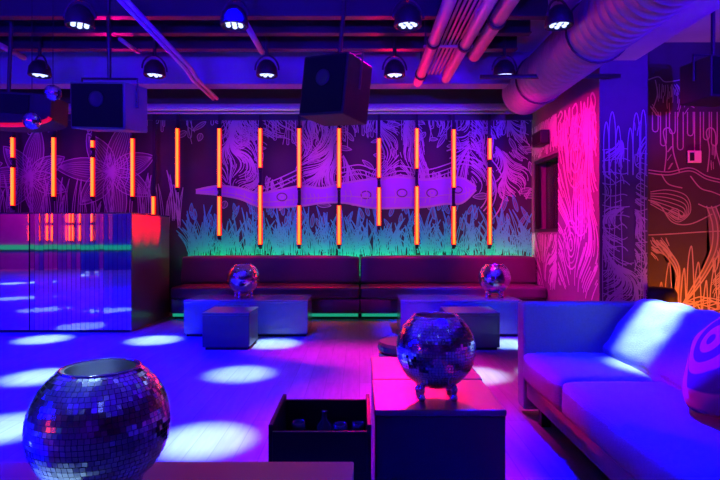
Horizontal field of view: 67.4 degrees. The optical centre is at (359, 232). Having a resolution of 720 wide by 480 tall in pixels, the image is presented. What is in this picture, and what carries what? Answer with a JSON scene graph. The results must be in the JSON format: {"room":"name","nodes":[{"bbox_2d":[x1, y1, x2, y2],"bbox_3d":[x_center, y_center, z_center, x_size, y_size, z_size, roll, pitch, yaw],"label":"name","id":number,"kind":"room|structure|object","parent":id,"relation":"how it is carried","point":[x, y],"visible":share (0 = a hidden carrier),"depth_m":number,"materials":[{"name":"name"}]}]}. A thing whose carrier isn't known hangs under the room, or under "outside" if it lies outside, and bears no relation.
{"room":"entertainment venue","nodes":[
{"label":"entertainment venue","id":0,"kind":"room"},
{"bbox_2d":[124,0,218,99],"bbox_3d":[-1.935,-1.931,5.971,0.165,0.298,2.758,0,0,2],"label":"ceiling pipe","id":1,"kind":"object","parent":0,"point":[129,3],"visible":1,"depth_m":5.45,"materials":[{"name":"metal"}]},
{"bbox_2d":[0,89,531,311],"bbox_3d":[-5.095,-0.540,8.569,16.210,3.580,0.162,0,0,0],"label":"wall","id":2,"kind":"structure","parent":0,"point":[192,211],"depth_m":8.50,"materials":[{"name":"paint"}]},
{"bbox_2d":[68,113,532,120],"bbox_3d":[-5.245,-1.820,8.475,15.910,0.100,0.050,0,0,0],"label":"trim","id":3,"kind":"structure","parent":2,"relation":"attached to","point":[167,117],"depth_m":8.45,"materials":[{"name":"grey metal"}]},
{"bbox_2d":[68,104,509,110],"bbox_3d":[-1.850,-1.890,8.120,8.900,0.110,0.107,0,0,0],"label":"ceiling pipe","id":4,"kind":"object","parent":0,"point":[150,107],"visible":0.48,"depth_m":8.07,"materials":[{"name":"metal"}]},
{"bbox_2d":[68,111,515,113],"bbox_3d":[-1.850,-1.850,8.300,8.900,0.044,0.043,0,0,0],"label":"ceiling pipe","id":5,"kind":"object","parent":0,"point":[69,112],"visible":0.48,"depth_m":8.28,"materials":[{"name":"metal"}]},
{"bbox_2d":[10,132,15,209],"bbox_3d":[-5.328,-1.097,8.300,0.076,1.486,0.081,0,0,0],"label":"tube light","id":6,"kind":"object","parent":5,"relation":"hanging from","point":[13,135],"visible":0.99,"depth_m":8.29,"materials":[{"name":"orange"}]},
{"bbox_2d":[51,131,56,200],"bbox_3d":[-4.700,-1.166,8.300,0.076,1.348,0.081,0,0,0],"label":"tube light","id":7,"kind":"object","parent":5,"relation":"hanging from","point":[54,135],"visible":0.98,"depth_m":8.30,"materials":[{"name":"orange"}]},
{"bbox_2d":[54,137,56,196],"bbox_3d":[-4.700,-1.012,8.308,0.076,0.920,0.016,0,0,0],"label":"diffuser","id":8,"kind":"object","parent":7,"relation":"attached to","point":[55,138],"depth_m":8.30,"materials":[{"name":"orange plastic"}]},
{"bbox_2d":[90,131,94,200],"bbox_3d":[-4.102,-1.166,8.300,0.076,1.348,0.081,0,0,0],"label":"tube light","id":9,"kind":"object","parent":5,"relation":"hanging from","point":[92,139],"visible":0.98,"depth_m":8.30,"materials":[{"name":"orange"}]},
{"bbox_2d":[90,157,94,196],"bbox_3d":[-4.102,-0.859,8.308,0.076,0.613,0.016,0,0,0],"label":"diffuser","id":10,"kind":"object","parent":9,"relation":"attached to","point":[92,159],"depth_m":8.30,"materials":[{"name":"orange plastic"}]},
{"bbox_2d":[130,133,134,200],"bbox_3d":[-3.488,-1.166,8.300,0.076,1.348,0.081,0,0,0],"label":"tube light","id":11,"kind":"object","parent":5,"relation":"hanging from","point":[132,137],"visible":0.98,"depth_m":8.30,"materials":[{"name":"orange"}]},
{"bbox_2d":[151,114,155,214],"bbox_3d":[-3.166,-0.867,8.300,0.076,1.946,0.081,0,0,0],"label":"tube light","id":12,"kind":"object","parent":5,"relation":"hanging from","point":[153,195],"visible":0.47,"depth_m":8.32,"materials":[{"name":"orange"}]},
{"bbox_2d":[175,114,179,191],"bbox_3d":[-2.798,-1.235,8.300,0.076,1.210,0.081,0,0,0],"label":"tube light","id":13,"kind":"object","parent":5,"relation":"hanging from","point":[177,127],"visible":1,"depth_m":8.30,"materials":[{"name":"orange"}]},
{"bbox_2d":[217,114,221,239],"bbox_3d":[-2.154,-0.867,8.300,0.076,1.946,0.081,0,0,0],"label":"tube light","id":14,"kind":"object","parent":5,"relation":"hanging from","point":[219,129],"visible":1,"depth_m":8.30,"materials":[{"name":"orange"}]},
{"bbox_2d":[217,196,221,235],"bbox_3d":[-2.154,-0.261,8.308,0.076,0.613,0.016,0,0,0],"label":"diffuser","id":15,"kind":"object","parent":14,"relation":"attached to","point":[219,198],"depth_m":8.30,"materials":[{"name":"orange plastic"}]},
{"bbox_2d":[217,128,221,187],"bbox_3d":[-2.154,-1.150,8.308,0.076,0.920,0.016,0,0,0],"label":"diffuser","id":16,"kind":"object","parent":14,"relation":"attached to","point":[219,130],"depth_m":8.30,"materials":[{"name":"orange plastic"}]},
{"bbox_2d":[258,114,262,248],"bbox_3d":[-1.526,-0.798,8.300,0.076,2.084,0.081,0,0,0],"label":"tube light","id":17,"kind":"object","parent":5,"relation":"hanging from","point":[260,129],"visible":1,"depth_m":8.30,"materials":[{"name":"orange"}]},
{"bbox_2d":[258,185,262,244],"bbox_3d":[-1.526,-0.276,8.308,0.076,0.920,0.016,0,0,0],"label":"diffuser","id":18,"kind":"object","parent":17,"relation":"attached to","point":[260,187],"depth_m":8.30,"materials":[{"name":"orange plastic"}]},
{"bbox_2d":[258,128,262,167],"bbox_3d":[-1.526,-1.303,8.308,0.076,0.613,0.016,0,0,0],"label":"diffuser","id":19,"kind":"object","parent":17,"relation":"attached to","point":[260,130],"depth_m":8.30,"materials":[{"name":"orange plastic"}]},
{"bbox_2d":[297,114,301,248],"bbox_3d":[-0.928,-0.798,8.300,0.076,2.084,0.081,0,0,0],"label":"tube light","id":20,"kind":"object","parent":5,"relation":"hanging from","point":[299,129],"visible":0.99,"depth_m":8.30,"materials":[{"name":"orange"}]},
{"bbox_2d":[297,205,301,244],"bbox_3d":[-0.928,-0.123,8.308,0.076,0.613,0.016,0,0,0],"label":"diffuser","id":21,"kind":"object","parent":20,"relation":"attached to","point":[299,207],"depth_m":8.30,"materials":[{"name":"orange plastic"}]},
{"bbox_2d":[297,128,301,187],"bbox_3d":[-0.928,-1.150,8.308,0.076,0.920,0.016,0,0,0],"label":"diffuser","id":22,"kind":"object","parent":20,"relation":"attached to","point":[299,130],"depth_m":8.30,"materials":[{"name":"orange plastic"}]},
{"bbox_2d":[337,126,341,248],"bbox_3d":[-0.314,-0.798,8.300,0.076,2.084,0.081,0,0,0],"label":"tube light","id":23,"kind":"object","parent":5,"relation":"hanging from","point":[339,130],"visible":0.98,"depth_m":8.30,"materials":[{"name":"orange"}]},
{"bbox_2d":[337,205,341,244],"bbox_3d":[-0.314,-0.123,8.308,0.076,0.613,0.016,0,0,0],"label":"diffuser","id":24,"kind":"object","parent":23,"relation":"attached to","point":[339,207],"depth_m":8.30,"materials":[{"name":"orange plastic"}]},
{"bbox_2d":[337,129,341,187],"bbox_3d":[-0.314,-1.150,8.308,0.076,0.920,0.016,0,0,0],"label":"diffuser","id":25,"kind":"object","parent":23,"relation":"attached to","point":[339,131],"depth_m":8.30,"materials":[{"name":"orange plastic"}]},
{"bbox_2d":[376,114,380,229],"bbox_3d":[0.299,-0.944,8.300,0.076,1.793,0.081,0,0,0],"label":"tube light","id":26,"kind":"object","parent":5,"relation":"hanging from","point":[378,140],"visible":1,"depth_m":8.30,"materials":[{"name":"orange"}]},
{"bbox_2d":[376,187,380,225],"bbox_3d":[0.299,-0.406,8.308,0.076,0.598,0.016,0,0,0],"label":"diffuser","id":27,"kind":"object","parent":26,"relation":"attached to","point":[378,189],"depth_m":8.30,"materials":[{"name":"orange plastic"}]},
{"bbox_2d":[376,139,380,177],"bbox_3d":[0.299,-1.150,8.308,0.076,0.613,0.016,0,0,0],"label":"diffuser","id":28,"kind":"object","parent":26,"relation":"attached to","point":[378,141],"depth_m":8.30,"materials":[{"name":"orange plastic"}]},
{"bbox_2d":[414,114,418,248],"bbox_3d":[0.882,-0.798,8.300,0.076,2.084,0.081,0,0,0],"label":"tube light","id":29,"kind":"object","parent":5,"relation":"hanging from","point":[416,129],"visible":1,"depth_m":8.30,"materials":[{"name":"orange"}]},
{"bbox_2d":[414,186,418,244],"bbox_3d":[0.882,-0.268,8.308,0.076,0.905,0.016,0,0,0],"label":"diffuser","id":30,"kind":"object","parent":29,"relation":"attached to","point":[416,188],"depth_m":8.30,"materials":[{"name":"orange plastic"}]},
{"bbox_2d":[414,128,418,168],"bbox_3d":[0.882,-1.296,8.308,0.076,0.629,0.016,0,0,0],"label":"diffuser","id":31,"kind":"object","parent":29,"relation":"attached to","point":[416,130],"depth_m":8.30,"materials":[{"name":"orange plastic"}]},
{"bbox_2d":[451,114,455,248],"bbox_3d":[1.449,-0.798,8.300,0.076,2.084,0.081,0,0,0],"label":"tube light","id":32,"kind":"object","parent":5,"relation":"hanging from","point":[453,130],"visible":1,"depth_m":8.30,"materials":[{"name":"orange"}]},
{"bbox_2d":[451,206,455,244],"bbox_3d":[1.449,-0.115,8.308,0.076,0.598,0.016,0,0,0],"label":"diffuser","id":33,"kind":"object","parent":32,"relation":"attached to","point":[453,208],"depth_m":8.30,"materials":[{"name":"orange plastic"}]},
{"bbox_2d":[451,129,455,187],"bbox_3d":[1.449,-1.142,8.308,0.076,0.905,0.016,0,0,0],"label":"diffuser","id":34,"kind":"object","parent":32,"relation":"attached to","point":[453,131],"depth_m":8.30,"materials":[{"name":"orange plastic"}]},
{"bbox_2d":[487,114,491,248],"bbox_3d":[2.001,-0.798,8.300,0.076,2.084,0.081,0,0,0],"label":"tube light","id":35,"kind":"object","parent":5,"relation":"hanging from","point":[489,139],"visible":1,"depth_m":8.30,"materials":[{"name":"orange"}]},
{"bbox_2d":[487,167,491,244],"bbox_3d":[2.001,-0.414,8.308,0.076,1.196,0.016,0,0,0],"label":"diffuser","id":36,"kind":"object","parent":35,"relation":"attached to","point":[489,169],"depth_m":8.30,"materials":[{"name":"orange plastic"}]},
{"bbox_2d":[487,138,491,159],"bbox_3d":[2.001,-1.288,8.308,0.076,0.337,0.016,0,0,0],"label":"diffuser","id":37,"kind":"object","parent":35,"relation":"attached to","point":[489,140],"depth_m":8.30,"materials":[{"name":"orange plastic"}]},
{"bbox_2d":[0,312,609,479],"bbox_3d":[-3.800,1.310,1.750,18.800,0.120,13.500,0,0,0],"label":"floor","id":38,"kind":"structure","parent":0,"point":[224,403],"depth_m":4.58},
{"bbox_2d":[0,212,169,331],"bbox_3d":[-4.511,0.495,7.470,3.290,1.510,1.380,0,0,0],"label":"bar counter","id":39,"kind":"object","parent":38,"relation":"on","point":[60,271],"depth_m":6.79,"materials":[{"name":"white mirror"}]},
{"bbox_2d":[0,462,353,479],"bbox_3d":[-0.745,1.032,1.515,1.450,0.435,0.830,0,0,0],"label":"table","id":40,"kind":"object","parent":38,"relation":"on","point":[8,470],"visible":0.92,"depth_m":1.85,"materials":[{"name":"black"}]},
{"bbox_2d":[22,358,170,479],"bbox_3d":[-0.776,0.607,1.620,0.401,0.416,0.399,0,0,0],"label":"ball","id":41,"kind":"object","parent":40,"relation":"on","point":[101,418],"visible":1,"depth_m":1.48,"materials":[{"name":"silver metal"}]},
{"bbox_2d":[64,360,135,375],"bbox_3d":[-0.776,0.577,1.620,0.376,0.345,0.376,0,0,0],"label":"bowl","id":42,"kind":"object","parent":41,"relation":"on","point":[86,367],"depth_m":1.72,"materials":[{"name":"silver metal"}]},
{"bbox_2d":[202,307,257,349],"bbox_3d":[-1.425,1.050,6.000,0.510,0.400,0.500,0,0,0],"label":"stool","id":43,"kind":"object","parent":38,"relation":"on","point":[223,328],"visible":1,"depth_m":5.75,"materials":[{"name":"black"}]},
{"bbox_2d":[184,295,311,335],"bbox_3d":[-1.370,1.030,6.800,1.500,0.440,0.600,0,0,0],"label":"table","id":44,"kind":"object","parent":38,"relation":"on","point":[278,315],"visible":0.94,"depth_m":6.50,"materials":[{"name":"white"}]},
{"bbox_2d":[227,264,259,298],"bbox_3d":[-1.455,0.602,6.780,0.401,0.416,0.399,0,0,-29],"label":"ball","id":45,"kind":"object","parent":44,"relation":"on","point":[241,278],"visible":1,"depth_m":6.64,"materials":[{"name":"silver metal"}]},
{"bbox_2d":[171,255,359,318],"bbox_3d":[-1.357,0.795,8.045,2.715,0.910,0.651,0,0,0],"label":"banquette","id":46,"kind":"object","parent":38,"relation":"on","point":[328,278],"visible":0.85,"depth_m":8.17,"materials":[{"name":"black"}]},
{"bbox_2d":[268,394,370,479],"bbox_3d":[-0.168,1.030,2.500,0.435,0.440,0.440,0,0,0],"label":"crate","id":47,"kind":"object","parent":38,"relation":"on","point":[284,444],"visible":0.87,"depth_m":2.28,"materials":[{"name":"black"}]},
{"bbox_2d":[291,419,305,430],"bbox_3d":[-0.285,0.945,2.520,0.072,0.130,0.071,0,0,0],"label":"wine glass","id":48,"kind":"object","parent":47,"relation":"on","point":[298,424],"visible":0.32,"depth_m":2.50,"materials":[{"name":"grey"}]},
{"bbox_2d":[317,410,331,430],"bbox_3d":[-0.165,0.924,2.550,0.072,0.170,0.071,0,0,0],"label":"bottle","id":49,"kind":"object","parent":47,"relation":"on","point":[324,424],"visible":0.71,"depth_m":2.53,"materials":[{"name":"grey"}]},
{"bbox_2d":[333,421,347,430],"bbox_3d":[-0.090,0.950,2.520,0.072,0.120,0.071,0,0,0],"label":"wine glass","id":50,"kind":"object","parent":47,"relation":"on","point":[340,425],"visible":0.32,"depth_m":2.50,"materials":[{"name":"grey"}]},
{"bbox_2d":[351,421,365,430],"bbox_3d":[-0.005,0.955,2.560,0.068,0.110,0.067,0,0,0],"label":"wine glass","id":51,"kind":"object","parent":47,"relation":"on","point":[356,425],"visible":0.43,"depth_m":2.54,"materials":[{"name":"glass"}]},
{"bbox_2d":[378,336,397,356],"bbox_3d":[0.360,1.032,4.100,0.444,0.435,0.444,0,0,0],"label":"round stool","id":52,"kind":"object","parent":38,"relation":"on","point":[386,346],"visible":0.23,"depth_m":3.99,"materials":[{"name":"black"}]},
{"bbox_2d":[371,357,481,432],"bbox_3d":[0.388,1.040,3.348,0.625,0.420,0.545,0,0,0],"label":"table","id":53,"kind":"object","parent":38,"relation":"on","point":[382,368],"visible":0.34,"depth_m":3.28,"materials":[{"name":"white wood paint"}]},
{"bbox_2d":[372,380,505,479],"bbox_3d":[0.380,1.040,2.795,0.620,0.420,0.530,0,0,0],"label":"table","id":54,"kind":"object","parent":38,"relation":"on","point":[438,437],"visible":0.96,"depth_m":2.53,"materials":[{"name":"black"}]},
{"bbox_2d":[396,311,475,401],"bbox_3d":[0.387,0.622,2.740,0.401,0.416,0.399,0,0,0],"label":"ball","id":55,"kind":"object","parent":54,"relation":"on","point":[435,350],"visible":1,"depth_m":2.60,"materials":[{"name":"silver metal"}]},
{"bbox_2d":[416,313,454,317],"bbox_3d":[0.387,0.592,2.740,0.376,0.345,0.376,0,0,0],"label":"bowl","id":56,"kind":"object","parent":55,"relation":"on","point":[418,315],"depth_m":2.84,"materials":[{"name":"silver metal"}]},
{"bbox_2d":[360,255,546,318],"bbox_3d":[1.353,0.795,8.044,2.683,0.911,0.651,0,0,0],"label":"banquette","id":57,"kind":"object","parent":38,"relation":"on","point":[387,276],"visible":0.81,"depth_m":8.17,"materials":[{"name":"black"}]},
{"bbox_2d":[397,295,521,335],"bbox_3d":[1.225,1.030,6.800,1.470,0.440,0.600,0,0,0],"label":"table","id":58,"kind":"object","parent":38,"relation":"on","point":[407,305],"visible":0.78,"depth_m":6.50,"materials":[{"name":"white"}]},
{"bbox_2d":[478,264,510,298],"bbox_3d":[1.695,0.602,6.780,0.399,0.416,0.401,0,0,27],"label":"ball","id":59,"kind":"object","parent":58,"relation":"on","point":[493,278],"visible":1,"depth_m":6.64,"materials":[{"name":"silver metal"}]},
{"bbox_2d":[440,307,499,349],"bbox_3d":[1.215,1.050,6.000,0.570,0.400,0.500,0,0,0],"label":"stool","id":60,"kind":"object","parent":38,"relation":"on","point":[484,322],"visible":0.68,"depth_m":5.75,"materials":[{"name":"black"}]},
{"bbox_2d":[518,299,719,479],"bbox_3d":[1.566,0.829,2.140,0.968,0.842,3.360,0,0,0],"label":"sofa","id":61,"kind":"object","parent":38,"relation":"on","point":[608,375],"visible":0.91,"depth_m":2.94,"materials":[{"name":"fabric"}]},
{"bbox_2d":[523,352,652,411],"bbox_3d":[1.395,0.906,3.320,0.624,0.230,0.698,0,0,0],"label":"seat cushion","id":62,"kind":"object","parent":61,"relation":"on","point":[545,374],"depth_m":3.21,"materials":[{"name":"fabric"}]},
{"bbox_2d":[562,381,719,479],"bbox_3d":[1.395,0.905,2.380,0.627,0.241,1.189,0,0,0],"label":"seat cushion","id":63,"kind":"object","parent":61,"relation":"on","point":[645,430],"depth_m":2.30,"materials":[{"name":"fabric"}]},
{"bbox_2d":[603,299,719,390],"bbox_3d":[1.803,0.657,3.130,0.368,0.479,1.068,0,0,0],"label":"cushion","id":64,"kind":"object","parent":61,"relation":"on","point":[652,338],"depth_m":3.15,"materials":[{"name":"fabric"}]},
{"bbox_2d":[682,317,719,416],"bbox_3d":[1.581,0.519,2.269,0.379,0.499,0.518,0,0,28],"label":"cushion","id":65,"kind":"object","parent":61,"relation":"on","point":[701,377],"visible":1,"depth_m":2.24,"materials":[{"name":"fabric"}]},
{"bbox_2d":[647,286,677,302],"bbox_3d":[3.420,0.935,6.200,0.400,0.630,0.400,0,0,0],"label":"round stool","id":66,"kind":"object","parent":38,"relation":"on","point":[667,294],"visible":0.26,"depth_m":6.03,"materials":[{"name":"black"}]},
{"bbox_2d":[480,74,620,78],"bbox_3d":[2.105,-1.732,5.975,1.532,0.053,0.049,0,0,2],"label":"ceiling pipe","id":67,"kind":"object","parent":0,"point":[507,76],"visible":0.68,"depth_m":5.96,"materials":[{"name":"grey metal"}]},
{"bbox_2d":[532,53,647,300],"bbox_3d":[2.979,-0.540,7.296,0.561,3.580,2.409,0,0,0],"label":"wall","id":68,"kind":"structure","parent":0,"point":[597,127],"depth_m":6.12,"materials":[{"name":"paint"}]},
{"bbox_2d":[532,130,548,147],"bbox_3d":[2.636,-1.370,7.850,0.148,0.200,0.380,0,0,0],"label":"wall speaker","id":69,"kind":"object","parent":68,"relation":"attached to","point":[540,138],"visible":1,"depth_m":7.69,"materials":[{"name":"black"}]},
{"bbox_2d":[532,131,539,145],"bbox_3d":[2.567,-1.370,7.850,0.009,0.160,0.340,0,0,0],"label":"grille","id":70,"kind":"object","parent":69,"relation":"attached to","point":[536,136],"depth_m":7.84,"materials":[{"name":"black metal"}]},
{"bbox_2d":[535,152,557,231],"bbox_3d":[2.830,-0.561,7.895,0.200,1.098,1.050,0,0,0],"label":"window","id":71,"kind":"structure","parent":68,"relation":"in","point":[551,161],"depth_m":8.19,"materials":[{"name":"black"}]},
{"bbox_2d":[516,0,719,51],"bbox_3d":[-3.800,-2.405,1.750,18.800,0.150,13.500,0,0,0],"label":"ceiling","id":72,"kind":"structure","parent":0,"point":[700,31],"depth_m":6.31,"materials":[{"name":"paint"}]},
{"bbox_2d":[22,112,41,129],"bbox_3d":[-3.033,-1.644,5.000,0.156,1.371,0.156,0,0,0],"label":"ball","id":73,"kind":"object","parent":72,"relation":"hanging from","point":[30,120],"visible":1,"depth_m":4.95,"materials":[{"name":"silver metal"}]},
{"bbox_2d":[0,20,68,132],"bbox_3d":[-3.581,-1.674,5.486,1.039,1.271,0.427,0,0,-6],"label":"loudspeaker","id":74,"kind":"object","parent":72,"relation":"hanging from","point":[53,115],"visible":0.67,"depth_m":5.34,"materials":[{"name":"black"}]},
{"bbox_2d":[0,93,29,113],"bbox_3d":[-3.631,-1.280,5.288,0.750,0.190,0.013,2,0,-6],"label":"grille","id":75,"kind":"object","parent":74,"relation":"attached to","point":[10,103],"depth_m":5.31,"materials":[{"name":"black"}]},
{"bbox_2d":[27,36,51,78],"bbox_3d":[-3.730,-2.080,6.300,0.250,0.500,0.250,0,0,-9],"label":"stage light","id":76,"kind":"object","parent":72,"relation":"hanging from","point":[38,68],"visible":0.99,"depth_m":6.25,"materials":[{"name":"black metal"}]},
{"bbox_2d":[44,85,61,100],"bbox_3d":[-2.952,-1.800,5.200,0.156,1.060,0.156,0,0,0],"label":"ball","id":77,"kind":"object","parent":72,"relation":"hanging from","point":[51,92],"visible":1,"depth_m":5.15,"materials":[{"name":"silver metal"}]},
{"bbox_2d":[63,0,96,31],"bbox_3d":[-2.480,-2.080,4.790,0.248,0.500,0.248,0,0,-45],"label":"stage light","id":78,"kind":"object","parent":72,"relation":"hanging from","point":[78,17],"visible":1,"depth_m":4.74,"materials":[{"name":"black metal"}]},
{"bbox_2d":[70,0,146,132],"bbox_3d":[-2.492,-1.649,5.392,0.636,1.313,0.458,0,0,9],"label":"loudspeaker","id":79,"kind":"object","parent":72,"relation":"hanging from","point":[95,106],"visible":1,"depth_m":5.21,"materials":[{"name":"grey"}]},
{"bbox_2d":[71,83,122,127],"bbox_3d":[-2.528,-1.229,5.198,0.560,0.435,0.055,0,0,9],"label":"grille","id":80,"kind":"object","parent":79,"relation":"attached to","point":[93,105],"depth_m":5.19,"materials":[{"name":"grey metal"}]},
{"bbox_2d":[141,38,167,78],"bbox_3d":[-2.390,-2.080,6.300,0.248,0.500,0.248,0,0,11],"label":"stage light","id":81,"kind":"object","parent":72,"relation":"hanging from","point":[154,69],"visible":0.98,"depth_m":6.24,"materials":[{"name":"black metal"}]},
{"bbox_2d":[220,0,248,31],"bbox_3d":[-1.110,-2.080,4.790,0.248,0.500,0.248,0,0,-23],"label":"stage light","id":82,"kind":"object","parent":72,"relation":"hanging from","point":[233,17],"visible":1,"depth_m":4.73,"materials":[{"name":"black metal"}]},
{"bbox_2d":[0,36,517,51],"bbox_3d":[-5.675,-2.240,6.350,15.050,0.180,0.100,0,0,0],"label":"joist","id":83,"kind":"object","parent":72,"relation":"attached to","point":[20,43],"visible":0.8,"depth_m":6.34,"materials":[{"name":"grey metal"}]},
{"bbox_2d":[0,42,26,60],"bbox_3d":[-3.883,-2.027,6.000,0.058,0.153,0.828,0,0,-13],"label":"ceiling pipe","id":84,"kind":"object","parent":83,"relation":"attached to","point":[4,47],"visible":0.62,"depth_m":6.08,"materials":[{"name":"metal"}]},
{"bbox_2d":[117,0,214,100],"bbox_3d":[-1.990,-1.926,5.971,0.165,0.298,2.758,0,0,2],"label":"ceiling pipe","id":85,"kind":"object","parent":83,"relation":"hanging from","point":[126,7],"visible":0.94,"depth_m":5.45,"materials":[{"name":"metal"}]},
{"bbox_2d":[0,20,531,35],"bbox_3d":[-5.675,-2.240,5.850,15.050,0.180,0.100,0,0,0],"label":"joist","id":86,"kind":"object","parent":72,"relation":"attached to","point":[20,27],"visible":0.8,"depth_m":5.84,"materials":[{"name":"grey metal"}]},
{"bbox_2d":[246,22,264,54],"bbox_3d":[-1.058,-1.956,5.450,0.058,0.102,0.903,0,0,-1],"label":"ceiling pipe","id":87,"kind":"object","parent":86,"relation":"attached to","point":[249,30],"visible":0.73,"depth_m":5.41,"materials":[{"name":"metal"}]},
{"bbox_2d":[0,52,532,88],"bbox_3d":[-5.245,-2.125,7.075,15.910,0.410,0.250,0,0,0],"label":"beam","id":88,"kind":"structure","parent":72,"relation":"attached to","point":[216,70],"depth_m":6.95,"materials":[{"name":"metal"}]},
{"bbox_2d":[502,0,695,114],"bbox_3d":[2.210,-1.880,4.635,0.624,0.624,5.270,0,0,0],"label":"ventilation duct","id":89,"kind":"object","parent":88,"relation":"attached to","point":[601,31],"visible":0.98,"depth_m":4.90,"materials":[{"name":"silver metal"}]},
{"bbox_2d":[254,36,279,78],"bbox_3d":[-1.080,-2.080,6.300,0.248,0.500,0.248,0,0,-44],"label":"stage light","id":90,"kind":"object","parent":72,"relation":"hanging from","point":[266,69],"visible":0.98,"depth_m":6.26,"materials":[{"name":"black metal"}]},
{"bbox_2d":[0,0,547,19],"bbox_3d":[-5.675,-2.220,5.300,15.050,0.220,0.100,0,0,0],"label":"joist","id":91,"kind":"object","parent":72,"relation":"attached to","point":[9,9],"visible":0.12,"depth_m":5.29,"materials":[{"name":"grey metal"}]},
{"bbox_2d":[299,0,371,125],"bbox_3d":[-0.217,-1.670,5.090,0.566,1.275,0.467,0,0,32],"label":"loudspeaker","id":92,"kind":"object","parent":72,"relation":"hanging from","point":[335,91],"visible":1,"depth_m":4.94,"materials":[{"name":"black"}]},
{"bbox_2d":[300,53,346,113],"bbox_3d":[-0.335,-1.356,4.917,0.494,0.549,0.049,0,0,32],"label":"grille","id":93,"kind":"object","parent":92,"relation":"attached to","point":[324,83],"depth_m":4.89,"materials":[{"name":"grey metal"}]},
{"bbox_2d":[382,36,406,78],"bbox_3d":[0.410,-2.080,6.300,0.250,0.500,0.250,0,0,-43],"label":"stage light","id":94,"kind":"object","parent":72,"relation":"hanging from","point":[394,69],"visible":0.99,"depth_m":6.25,"materials":[{"name":"black metal"}]},
{"bbox_2d":[391,0,424,31],"bbox_3d":[0.430,-2.080,4.790,0.250,0.500,0.250,0,0,-44],"label":"stage light","id":95,"kind":"object","parent":72,"relation":"hanging from","point":[407,17],"visible":1,"depth_m":4.73,"materials":[{"name":"black metal"}]},
{"bbox_2d":[413,0,456,86],"bbox_3d":[0.741,-2.084,4.425,0.141,0.492,4.850,0,0,0],"label":"ceiling pipe","id":96,"kind":"object","parent":72,"relation":"hanging from","point":[433,41],"visible":0.88,"depth_m":5.24,"materials":[{"name":"metal"}]},
{"bbox_2d":[423,20,472,47],"bbox_3d":[0.953,-2.151,5.750,0.540,0.357,0.040,0,0,0],"label":"bracket","id":97,"kind":"object","parent":72,"relation":"hanging from","point":[424,46],"visible":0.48,"depth_m":5.74,"materials":[{"name":"grey metal"}]},
{"bbox_2d":[427,0,461,74],"bbox_3d":[0.876,-2.020,4.425,0.027,0.028,4.850,0,0,0],"label":"conduit","id":98,"kind":"object","parent":97,"relation":"on","point":[459,1],"visible":1,"depth_m":5.41,"materials":[{"name":"metal"}]},
{"bbox_2d":[431,0,466,74],"bbox_3d":[0.921,-2.020,4.425,0.027,0.028,4.850,0,0,0],"label":"conduit","id":99,"kind":"object","parent":97,"relation":"attached to","point":[464,1],"visible":1,"depth_m":5.42,"materials":[{"name":"metal"}]},
{"bbox_2d":[435,0,471,74],"bbox_3d":[0.966,-2.020,4.425,0.027,0.028,4.850,0,0,0],"label":"conduit","id":100,"kind":"object","parent":97,"relation":"on","point":[469,1],"visible":1,"depth_m":5.41,"materials":[{"name":"metal"}]},
{"bbox_2d":[438,0,477,74],"bbox_3d":[1.011,-2.020,4.425,0.027,0.028,4.850,0,0,0],"label":"conduit","id":101,"kind":"object","parent":97,"relation":"on","point":[475,1],"visible":1,"depth_m":5.40,"materials":[{"name":"metal"}]},
{"bbox_2d":[442,0,481,74],"bbox_3d":[1.057,-2.020,4.425,0.027,0.028,4.850,0,0,0],"label":"conduit","id":102,"kind":"object","parent":97,"relation":"on","point":[480,1],"visible":0.8,"depth_m":5.37,"materials":[{"name":"metal"}]},
{"bbox_2d":[441,0,497,82],"bbox_3d":[1.071,-2.086,4.350,0.134,0.489,4.700,0,0,0],"label":"ceiling pipe","id":103,"kind":"object","parent":72,"relation":"hanging from","point":[486,6],"visible":0.85,"depth_m":5.18,"materials":[{"name":"metal"}]},
{"bbox_2d":[468,0,519,61],"bbox_3d":[1.273,-2.106,4.000,0.171,0.448,4.000,0,0,0],"label":"ceiling pipe","id":104,"kind":"object","parent":72,"relation":"hanging from","point":[497,19],"visible":0.99,"depth_m":5.00,"materials":[{"name":"metal"}]},
{"bbox_2d":[491,36,516,74],"bbox_3d":[1.690,-2.080,6.300,0.248,0.500,0.248,0,0,-41],"label":"stage light","id":105,"kind":"object","parent":72,"relation":"hanging from","point":[503,67],"visible":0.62,"depth_m":6.23,"materials":[{"name":"black metal"}]},
{"bbox_2d":[544,0,573,31],"bbox_3d":[1.770,-2.080,4.790,0.250,0.500,0.250,0,0,12],"label":"stage light","id":106,"kind":"object","parent":72,"relation":"hanging from","point":[559,17],"visible":1,"depth_m":4.72,"materials":[{"name":"black metal"}]},
{"bbox_2d":[614,0,719,59],"bbox_3d":[2.940,-2.140,3.300,0.360,0.380,5.600,0,0,0],"label":"soffit","id":107,"kind":"structure","parent":72,"relation":"attached to","point":[696,11],"depth_m":5.15,"materials":[{"name":"paint"}]},
{"bbox_2d":[680,11,719,106],"bbox_3d":[3.537,-1.810,5.388,0.468,1.000,0.424,0,0,-10],"label":"loudspeaker","id":108,"kind":"object","parent":72,"relation":"hanging from","point":[699,79],"visible":0.94,"depth_m":5.34,"materials":[{"name":"black"}]},
{"bbox_2d":[713,56,719,93],"bbox_3d":[3.571,-1.510,5.198,0.380,0.360,0.013,0,0,-10],"label":"grille","id":109,"kind":"object","parent":108,"relation":"attached to","point":[716,59],"depth_m":5.16,"materials":[{"name":"grey metal"}]},
{"bbox_2d":[648,42,719,312],"bbox_3d":[4.430,-0.540,6.671,2.340,3.580,0.159,0,0,0],"label":"wall","id":110,"kind":"structure","parent":0,"point":[684,197],"depth_m":6.60,"materials":[{"name":"paint"}]},
{"bbox_2d":[687,151,700,162],"bbox_3d":[4.076,-0.929,6.575,0.170,0.150,0.029,0,0,0],"label":"wall panel","id":111,"kind":"object","parent":110,"relation":"attached to","point":[692,156],"visible":1,"depth_m":6.57,"materials":[{"name":"white plastic"}]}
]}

